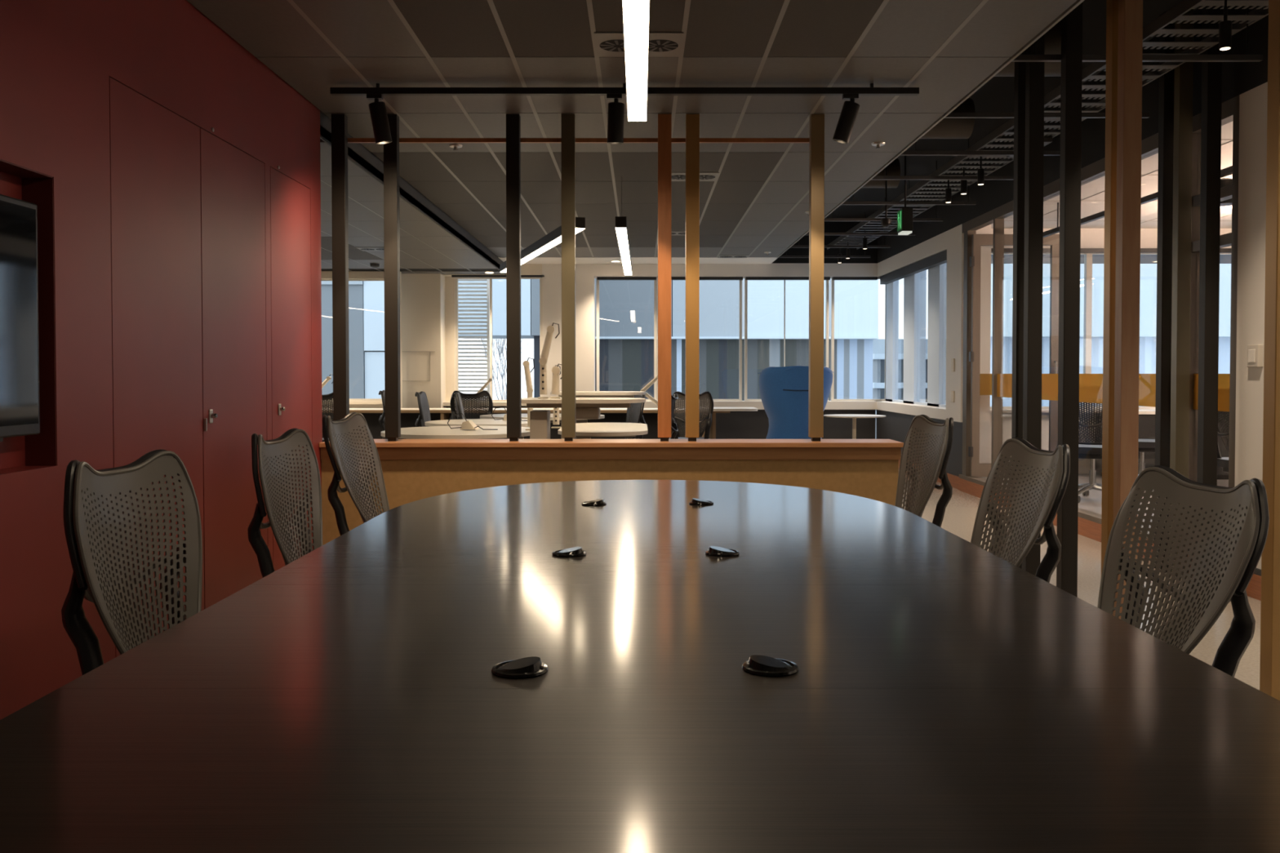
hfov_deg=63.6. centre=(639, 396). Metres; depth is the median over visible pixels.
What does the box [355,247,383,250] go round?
air diffuser
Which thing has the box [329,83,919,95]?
track
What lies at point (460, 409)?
chair
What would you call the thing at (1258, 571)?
trim
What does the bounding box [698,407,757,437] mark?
table
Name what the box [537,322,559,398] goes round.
monitor arm
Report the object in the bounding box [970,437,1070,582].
chair
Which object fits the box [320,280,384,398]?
window
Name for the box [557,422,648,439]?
desk
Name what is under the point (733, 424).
wall
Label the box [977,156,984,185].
spotlight
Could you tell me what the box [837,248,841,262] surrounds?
spotlight
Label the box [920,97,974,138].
duct
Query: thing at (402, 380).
trim
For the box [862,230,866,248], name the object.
spotlight
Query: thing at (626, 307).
window
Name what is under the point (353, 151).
ceiling
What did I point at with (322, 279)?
window
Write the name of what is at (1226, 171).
track
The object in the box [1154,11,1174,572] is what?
post
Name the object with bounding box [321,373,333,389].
monitor arm
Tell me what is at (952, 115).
strut
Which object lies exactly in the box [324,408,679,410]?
countertop
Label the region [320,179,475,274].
grid
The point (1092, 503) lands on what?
floor
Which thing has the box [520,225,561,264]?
pendant light
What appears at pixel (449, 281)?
wall
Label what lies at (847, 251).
spotlight
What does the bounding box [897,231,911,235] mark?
diffuser
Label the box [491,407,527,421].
box
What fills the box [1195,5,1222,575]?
post
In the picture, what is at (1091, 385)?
wall
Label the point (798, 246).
strut
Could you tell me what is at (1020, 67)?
post
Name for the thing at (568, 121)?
post
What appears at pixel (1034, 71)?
post
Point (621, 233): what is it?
diffuser
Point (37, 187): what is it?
tv niche
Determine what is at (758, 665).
port
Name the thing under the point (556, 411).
desk leg
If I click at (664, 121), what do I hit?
post
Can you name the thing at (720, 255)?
ceiling vent
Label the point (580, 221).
pendant light
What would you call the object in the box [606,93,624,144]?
track spotlight
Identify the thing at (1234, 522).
chair
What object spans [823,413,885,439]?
side table
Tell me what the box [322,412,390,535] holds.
chair
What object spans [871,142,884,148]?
sprinkler
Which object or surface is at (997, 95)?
ceiling
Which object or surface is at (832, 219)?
strut
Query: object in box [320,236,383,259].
tiles
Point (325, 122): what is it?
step
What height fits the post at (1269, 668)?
3.360 m
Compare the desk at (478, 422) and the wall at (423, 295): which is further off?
the wall at (423, 295)
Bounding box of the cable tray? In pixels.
[826,0,1268,249]
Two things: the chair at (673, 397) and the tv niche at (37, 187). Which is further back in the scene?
the chair at (673, 397)
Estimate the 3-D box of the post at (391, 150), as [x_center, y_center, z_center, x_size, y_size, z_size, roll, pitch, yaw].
[-1.468,-0.695,6.119,0.079,1.925,0.065,0,1,0]
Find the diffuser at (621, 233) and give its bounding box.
[615,227,631,275]
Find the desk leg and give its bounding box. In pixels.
[551,408,560,428]
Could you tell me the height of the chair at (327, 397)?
0.996 m
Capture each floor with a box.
[898,467,1261,690]
[978,474,1228,528]
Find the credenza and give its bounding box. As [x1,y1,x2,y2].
[1092,409,1229,479]
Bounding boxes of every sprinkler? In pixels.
[448,143,462,151]
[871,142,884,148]
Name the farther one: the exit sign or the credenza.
the credenza
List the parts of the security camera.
drop rod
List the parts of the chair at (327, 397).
frame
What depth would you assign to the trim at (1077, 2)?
5.62 m
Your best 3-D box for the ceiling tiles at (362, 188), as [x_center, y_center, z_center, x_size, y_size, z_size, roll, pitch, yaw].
[-4.731,-1.611,10.364,5.737,0.012,8.407,0,1,0]
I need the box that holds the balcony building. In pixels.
[872,338,927,439]
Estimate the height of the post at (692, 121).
1.925 m
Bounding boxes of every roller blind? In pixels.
[451,275,542,277]
[596,276,656,279]
[671,276,742,279]
[745,276,830,279]
[831,276,877,279]
[880,249,946,284]
[991,248,1231,253]
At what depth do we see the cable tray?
6.11 m
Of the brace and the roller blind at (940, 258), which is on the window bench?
the brace
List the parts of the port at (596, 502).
lid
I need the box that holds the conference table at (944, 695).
[0,480,1279,852]
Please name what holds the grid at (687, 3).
attached to the ceiling at (370, 34)
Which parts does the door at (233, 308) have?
lock plate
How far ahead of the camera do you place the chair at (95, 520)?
2.62 m
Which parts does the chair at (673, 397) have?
frame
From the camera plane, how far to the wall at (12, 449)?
3.23 m
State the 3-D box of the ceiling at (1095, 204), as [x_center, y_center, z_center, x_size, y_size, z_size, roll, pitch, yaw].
[5.610,-1.735,7.764,4.380,0.068,6.400,0,1,0]
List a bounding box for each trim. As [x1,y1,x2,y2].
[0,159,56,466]
[321,400,382,404]
[402,380,430,381]
[443,401,526,405]
[777,0,1084,257]
[990,409,1093,413]
[1253,568,1261,576]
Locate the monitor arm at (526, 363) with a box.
[522,357,534,430]
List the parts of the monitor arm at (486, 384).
arm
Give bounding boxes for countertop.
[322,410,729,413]
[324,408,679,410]
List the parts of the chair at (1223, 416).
seat, backrest, frame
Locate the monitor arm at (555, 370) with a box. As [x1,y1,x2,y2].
[550,364,561,398]
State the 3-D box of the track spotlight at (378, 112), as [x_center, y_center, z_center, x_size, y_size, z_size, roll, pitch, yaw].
[-1.374,-1.459,5.447,0.131,0.254,0.086,-1,1,-32]
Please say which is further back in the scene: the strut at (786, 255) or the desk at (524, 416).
the strut at (786, 255)
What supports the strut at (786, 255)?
hanging from the ceiling at (997, 95)
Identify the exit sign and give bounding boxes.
[897,150,912,235]
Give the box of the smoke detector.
[369,263,379,267]
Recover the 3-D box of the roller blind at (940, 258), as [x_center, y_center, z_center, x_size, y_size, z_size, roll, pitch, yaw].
[3.380,-1.572,12.744,0.080,0.110,3.250,0,1,0]
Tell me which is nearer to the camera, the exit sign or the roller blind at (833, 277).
the exit sign
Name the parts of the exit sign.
hanging rod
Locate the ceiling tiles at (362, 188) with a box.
[320,140,506,274]
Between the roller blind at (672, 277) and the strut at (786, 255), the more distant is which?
the roller blind at (672, 277)
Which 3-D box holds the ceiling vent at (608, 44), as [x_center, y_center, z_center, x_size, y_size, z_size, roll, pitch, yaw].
[-0.005,-1.624,4.783,0.400,0.008,0.345,0,1,0]
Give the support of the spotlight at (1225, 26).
hanging from the cable tray
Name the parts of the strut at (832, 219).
hanger rod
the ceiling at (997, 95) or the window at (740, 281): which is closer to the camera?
the ceiling at (997, 95)
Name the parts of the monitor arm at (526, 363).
arm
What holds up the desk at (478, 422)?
on the floor
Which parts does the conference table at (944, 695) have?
tabletop panel, tabletop panel, tabletop panel, tabletop panel, tabletop panel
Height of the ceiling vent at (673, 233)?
0.008 m
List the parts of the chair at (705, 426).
seat, frame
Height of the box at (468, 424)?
0.134 m
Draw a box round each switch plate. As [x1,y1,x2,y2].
[951,358,955,372]
[951,391,954,402]
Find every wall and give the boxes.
[0,0,322,719]
[0,171,25,469]
[319,439,903,545]
[320,271,402,408]
[401,273,445,408]
[442,263,542,276]
[444,276,542,408]
[542,221,884,409]
[708,409,875,439]
[875,5,1268,569]
[979,228,1231,474]
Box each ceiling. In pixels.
[186,0,1076,257]
[320,125,499,271]
[497,257,778,263]
[826,0,1201,217]
[991,121,1232,228]
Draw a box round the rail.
[347,137,809,142]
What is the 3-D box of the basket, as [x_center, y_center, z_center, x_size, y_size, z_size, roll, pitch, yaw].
[-0.445,0.133,8.105,0.260,0.090,0.240,0,1,0]
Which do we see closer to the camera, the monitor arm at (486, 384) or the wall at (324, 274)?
the monitor arm at (486, 384)
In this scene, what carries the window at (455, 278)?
in the wall at (449, 281)
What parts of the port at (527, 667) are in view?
lid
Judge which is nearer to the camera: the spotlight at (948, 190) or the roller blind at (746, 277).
the spotlight at (948, 190)
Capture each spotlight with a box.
[366,93,391,144]
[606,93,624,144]
[832,93,859,143]
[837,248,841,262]
[845,240,849,258]
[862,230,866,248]
[945,179,951,203]
[960,167,967,194]
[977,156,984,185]
[1218,0,1231,50]
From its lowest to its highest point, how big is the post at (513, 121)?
1.925 m
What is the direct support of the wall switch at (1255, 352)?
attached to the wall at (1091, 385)
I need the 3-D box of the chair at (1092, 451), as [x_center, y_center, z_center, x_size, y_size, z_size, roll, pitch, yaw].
[3.800,0.377,8.722,0.601,0.996,0.631,1,1,30]
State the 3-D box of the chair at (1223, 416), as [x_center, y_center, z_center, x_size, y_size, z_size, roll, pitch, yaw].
[4.348,0.407,7.334,0.631,0.996,0.601,0,1,-5]
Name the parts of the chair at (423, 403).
frame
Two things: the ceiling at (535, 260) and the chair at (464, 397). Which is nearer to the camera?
the chair at (464, 397)
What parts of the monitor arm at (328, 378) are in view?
arm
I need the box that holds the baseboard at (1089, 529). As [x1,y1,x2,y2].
[898,459,1261,600]
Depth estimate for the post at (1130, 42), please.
4.50 m
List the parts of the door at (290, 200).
lock plate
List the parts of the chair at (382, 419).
frame, backrest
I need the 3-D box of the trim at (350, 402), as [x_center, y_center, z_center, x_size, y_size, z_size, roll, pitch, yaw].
[-4.795,0.088,13.940,3.110,0.040,0.070,0,1,0]
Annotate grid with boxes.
[287,0,988,257]
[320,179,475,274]
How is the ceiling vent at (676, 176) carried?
in the ceiling at (370, 34)
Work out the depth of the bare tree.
33.71 m
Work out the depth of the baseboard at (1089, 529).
7.62 m
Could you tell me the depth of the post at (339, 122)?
6.09 m
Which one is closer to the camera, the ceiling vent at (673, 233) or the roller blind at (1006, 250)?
the roller blind at (1006, 250)
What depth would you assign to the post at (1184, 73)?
6.06 m
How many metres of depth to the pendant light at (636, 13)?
3.57 m
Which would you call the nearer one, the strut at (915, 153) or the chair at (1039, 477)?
the chair at (1039, 477)
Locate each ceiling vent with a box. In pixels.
[594,31,684,57]
[671,172,719,181]
[671,231,685,235]
[717,254,749,257]
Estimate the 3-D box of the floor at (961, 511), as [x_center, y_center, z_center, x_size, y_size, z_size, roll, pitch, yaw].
[-2.221,1.117,6.126,11.283,0.100,18.200,0,1,0]
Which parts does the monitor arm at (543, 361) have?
arm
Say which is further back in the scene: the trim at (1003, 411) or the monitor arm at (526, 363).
the trim at (1003, 411)
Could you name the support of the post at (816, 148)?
on the wall at (413, 469)
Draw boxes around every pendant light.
[499,260,506,272]
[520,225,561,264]
[575,217,585,234]
[615,176,631,275]
[622,0,649,120]
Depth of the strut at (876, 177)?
8.21 m
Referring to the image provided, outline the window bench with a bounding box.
[322,408,729,439]
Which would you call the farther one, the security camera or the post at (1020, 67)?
the security camera
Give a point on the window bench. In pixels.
(409, 416)
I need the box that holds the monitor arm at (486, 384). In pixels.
[468,377,492,409]
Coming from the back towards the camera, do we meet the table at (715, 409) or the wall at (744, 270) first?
the wall at (744, 270)
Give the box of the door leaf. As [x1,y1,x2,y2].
[968,234,1059,476]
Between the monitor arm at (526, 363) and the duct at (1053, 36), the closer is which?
the duct at (1053, 36)
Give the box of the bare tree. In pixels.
[478,338,532,399]
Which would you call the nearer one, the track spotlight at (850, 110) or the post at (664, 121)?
the track spotlight at (850, 110)
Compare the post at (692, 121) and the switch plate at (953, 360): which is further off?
the switch plate at (953, 360)
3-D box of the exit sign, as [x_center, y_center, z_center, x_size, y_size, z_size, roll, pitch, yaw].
[2.197,-1.846,8.562,0.096,1.000,0.150,0,1,0]
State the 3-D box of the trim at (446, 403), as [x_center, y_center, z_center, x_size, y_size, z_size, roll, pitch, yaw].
[-2.030,0.110,14.536,1.460,0.050,0.220,0,1,0]
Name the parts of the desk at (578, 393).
leg, under frame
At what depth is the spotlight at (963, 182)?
8.59 m
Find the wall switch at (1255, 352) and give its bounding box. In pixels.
[1247,344,1263,367]
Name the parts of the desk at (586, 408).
leg, under frame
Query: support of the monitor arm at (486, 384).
on the window bench
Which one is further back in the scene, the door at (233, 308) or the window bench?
the window bench
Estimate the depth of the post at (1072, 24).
5.05 m
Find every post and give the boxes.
[331,114,349,421]
[383,114,400,441]
[506,114,521,441]
[560,114,575,441]
[657,114,671,441]
[684,114,699,441]
[808,114,824,441]
[1010,49,1026,568]
[1022,34,1044,575]
[1056,2,1082,597]
[1101,0,1118,573]
[1112,0,1142,619]
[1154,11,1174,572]
[1168,8,1194,577]
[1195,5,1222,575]
[1259,0,1279,700]
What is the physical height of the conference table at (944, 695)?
0.740 m
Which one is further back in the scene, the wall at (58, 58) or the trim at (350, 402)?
the trim at (350, 402)
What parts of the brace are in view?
arm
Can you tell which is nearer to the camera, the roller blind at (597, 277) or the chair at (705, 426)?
the chair at (705, 426)
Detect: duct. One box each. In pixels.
[862,158,900,187]
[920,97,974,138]
[994,20,1061,76]
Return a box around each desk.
[381,426,529,439]
[424,418,529,439]
[480,413,604,439]
[520,397,645,439]
[550,391,645,439]
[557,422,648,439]
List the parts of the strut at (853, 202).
hanger rod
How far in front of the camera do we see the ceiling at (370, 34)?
5.43 m
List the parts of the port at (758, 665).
lid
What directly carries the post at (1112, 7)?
on the floor at (961, 511)
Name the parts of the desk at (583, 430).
leg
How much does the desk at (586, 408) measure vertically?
0.999 m
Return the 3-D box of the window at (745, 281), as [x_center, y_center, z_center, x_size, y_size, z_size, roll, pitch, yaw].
[2.072,-0.804,14.606,1.185,1.765,0.060,0,1,0]
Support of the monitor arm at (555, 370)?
on the desk at (586, 408)
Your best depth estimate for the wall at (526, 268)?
14.36 m
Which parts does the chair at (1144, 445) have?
seat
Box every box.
[447,413,497,430]
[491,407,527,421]
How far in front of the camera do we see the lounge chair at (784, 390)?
11.64 m
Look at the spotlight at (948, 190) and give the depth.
9.02 m
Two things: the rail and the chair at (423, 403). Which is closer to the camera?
the rail
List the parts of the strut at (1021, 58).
hanger rod, hanger rod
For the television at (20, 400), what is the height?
0.730 m
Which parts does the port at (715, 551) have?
lid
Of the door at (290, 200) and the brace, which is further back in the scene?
the brace
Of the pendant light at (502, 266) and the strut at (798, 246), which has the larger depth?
the strut at (798, 246)
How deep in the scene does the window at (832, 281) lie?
14.59 m
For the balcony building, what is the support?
on the ground
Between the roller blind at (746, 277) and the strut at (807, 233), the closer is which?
the strut at (807, 233)
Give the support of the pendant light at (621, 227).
hanging from the ceiling at (370, 34)
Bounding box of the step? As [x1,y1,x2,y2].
[320,110,506,274]
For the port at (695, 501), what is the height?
0.018 m
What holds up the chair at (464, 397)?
on the floor
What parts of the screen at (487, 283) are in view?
rail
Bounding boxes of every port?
[491,656,548,679]
[551,546,586,557]
[581,498,606,506]
[688,497,713,505]
[705,546,739,556]
[742,654,799,676]
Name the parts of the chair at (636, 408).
frame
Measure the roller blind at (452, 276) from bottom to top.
0.027 m
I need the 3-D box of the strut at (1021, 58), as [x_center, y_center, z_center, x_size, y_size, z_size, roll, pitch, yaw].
[2.445,-1.961,5.099,1.250,0.610,0.030,0,1,0]
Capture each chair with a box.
[61,448,202,675]
[248,428,322,577]
[321,392,333,441]
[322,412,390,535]
[377,390,405,439]
[414,391,431,426]
[449,390,493,419]
[452,391,465,419]
[624,394,645,439]
[657,393,678,439]
[669,391,713,439]
[757,365,832,439]
[894,414,953,527]
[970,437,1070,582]
[1056,402,1102,502]
[1097,465,1269,677]
[1137,439,1155,475]
[1217,411,1229,472]
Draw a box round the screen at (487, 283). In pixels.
[457,279,489,399]
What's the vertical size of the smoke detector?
0.050 m
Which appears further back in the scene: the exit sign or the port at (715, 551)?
the exit sign
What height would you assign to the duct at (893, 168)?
0.280 m
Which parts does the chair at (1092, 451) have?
leg, leg, seat, backrest, frame, leg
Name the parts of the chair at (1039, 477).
frame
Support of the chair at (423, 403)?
on the floor
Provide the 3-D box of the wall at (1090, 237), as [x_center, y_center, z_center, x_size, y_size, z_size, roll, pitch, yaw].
[5.570,-0.474,11.002,4.460,2.600,0.120,0,1,0]
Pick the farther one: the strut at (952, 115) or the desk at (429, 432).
the desk at (429, 432)
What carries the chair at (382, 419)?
on the floor
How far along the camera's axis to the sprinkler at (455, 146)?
6.88 m
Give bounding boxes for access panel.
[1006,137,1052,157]
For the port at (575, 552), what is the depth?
2.60 m
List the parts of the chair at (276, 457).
frame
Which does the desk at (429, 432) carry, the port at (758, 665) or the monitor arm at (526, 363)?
the monitor arm at (526, 363)
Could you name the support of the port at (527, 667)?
on the conference table at (944, 695)
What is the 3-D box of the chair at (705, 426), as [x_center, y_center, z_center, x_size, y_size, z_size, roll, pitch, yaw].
[0.528,0.439,11.820,0.601,0.996,0.631,0,1,-10]
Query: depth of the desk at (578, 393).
10.22 m
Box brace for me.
[640,374,657,405]
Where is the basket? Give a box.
[575,408,599,419]
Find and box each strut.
[778,250,871,257]
[790,228,890,248]
[805,180,915,235]
[824,160,943,221]
[841,138,976,204]
[871,167,1013,179]
[899,141,1060,155]
[944,102,1150,118]
[1011,6,1262,62]
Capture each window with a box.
[320,278,384,400]
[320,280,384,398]
[454,277,542,401]
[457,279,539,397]
[595,254,1231,406]
[596,277,657,400]
[657,277,742,400]
[744,277,829,400]
[831,277,886,400]
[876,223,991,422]
[884,262,946,407]
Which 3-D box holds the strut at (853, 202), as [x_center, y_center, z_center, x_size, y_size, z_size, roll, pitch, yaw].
[2.445,-2.055,9.438,1.250,0.610,0.030,0,1,0]
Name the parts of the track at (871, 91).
rail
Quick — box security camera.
[880,166,891,227]
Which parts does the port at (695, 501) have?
lid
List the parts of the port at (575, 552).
lid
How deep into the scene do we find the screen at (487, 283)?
15.12 m
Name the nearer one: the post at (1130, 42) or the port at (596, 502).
the port at (596, 502)
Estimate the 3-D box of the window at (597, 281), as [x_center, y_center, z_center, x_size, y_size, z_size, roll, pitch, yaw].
[-0.188,-0.804,14.606,0.855,1.775,0.060,0,1,0]
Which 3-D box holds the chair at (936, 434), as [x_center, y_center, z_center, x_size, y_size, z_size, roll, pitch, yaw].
[1.242,0.594,5.130,0.631,0.988,0.601,0,1,-7]
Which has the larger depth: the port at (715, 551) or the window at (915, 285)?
the window at (915, 285)
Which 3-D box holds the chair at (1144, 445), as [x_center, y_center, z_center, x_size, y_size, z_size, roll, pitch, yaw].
[4.609,0.361,9.482,0.631,0.996,0.601,0,1,20]
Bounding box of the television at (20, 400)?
[0,194,39,441]
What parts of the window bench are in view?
leg panel, leg panel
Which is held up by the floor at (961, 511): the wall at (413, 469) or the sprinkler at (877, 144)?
the wall at (413, 469)
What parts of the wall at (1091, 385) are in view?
sill rail, head rail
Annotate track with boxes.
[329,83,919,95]
[1043,165,1232,237]
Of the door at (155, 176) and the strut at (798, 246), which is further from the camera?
the strut at (798, 246)
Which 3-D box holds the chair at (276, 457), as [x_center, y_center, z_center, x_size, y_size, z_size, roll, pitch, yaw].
[-1.157,0.622,3.889,0.631,0.986,0.601,0,1,5]
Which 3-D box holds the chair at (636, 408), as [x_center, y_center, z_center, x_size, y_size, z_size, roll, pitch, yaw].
[-0.199,0.453,11.177,0.631,0.996,0.601,0,1,-17]

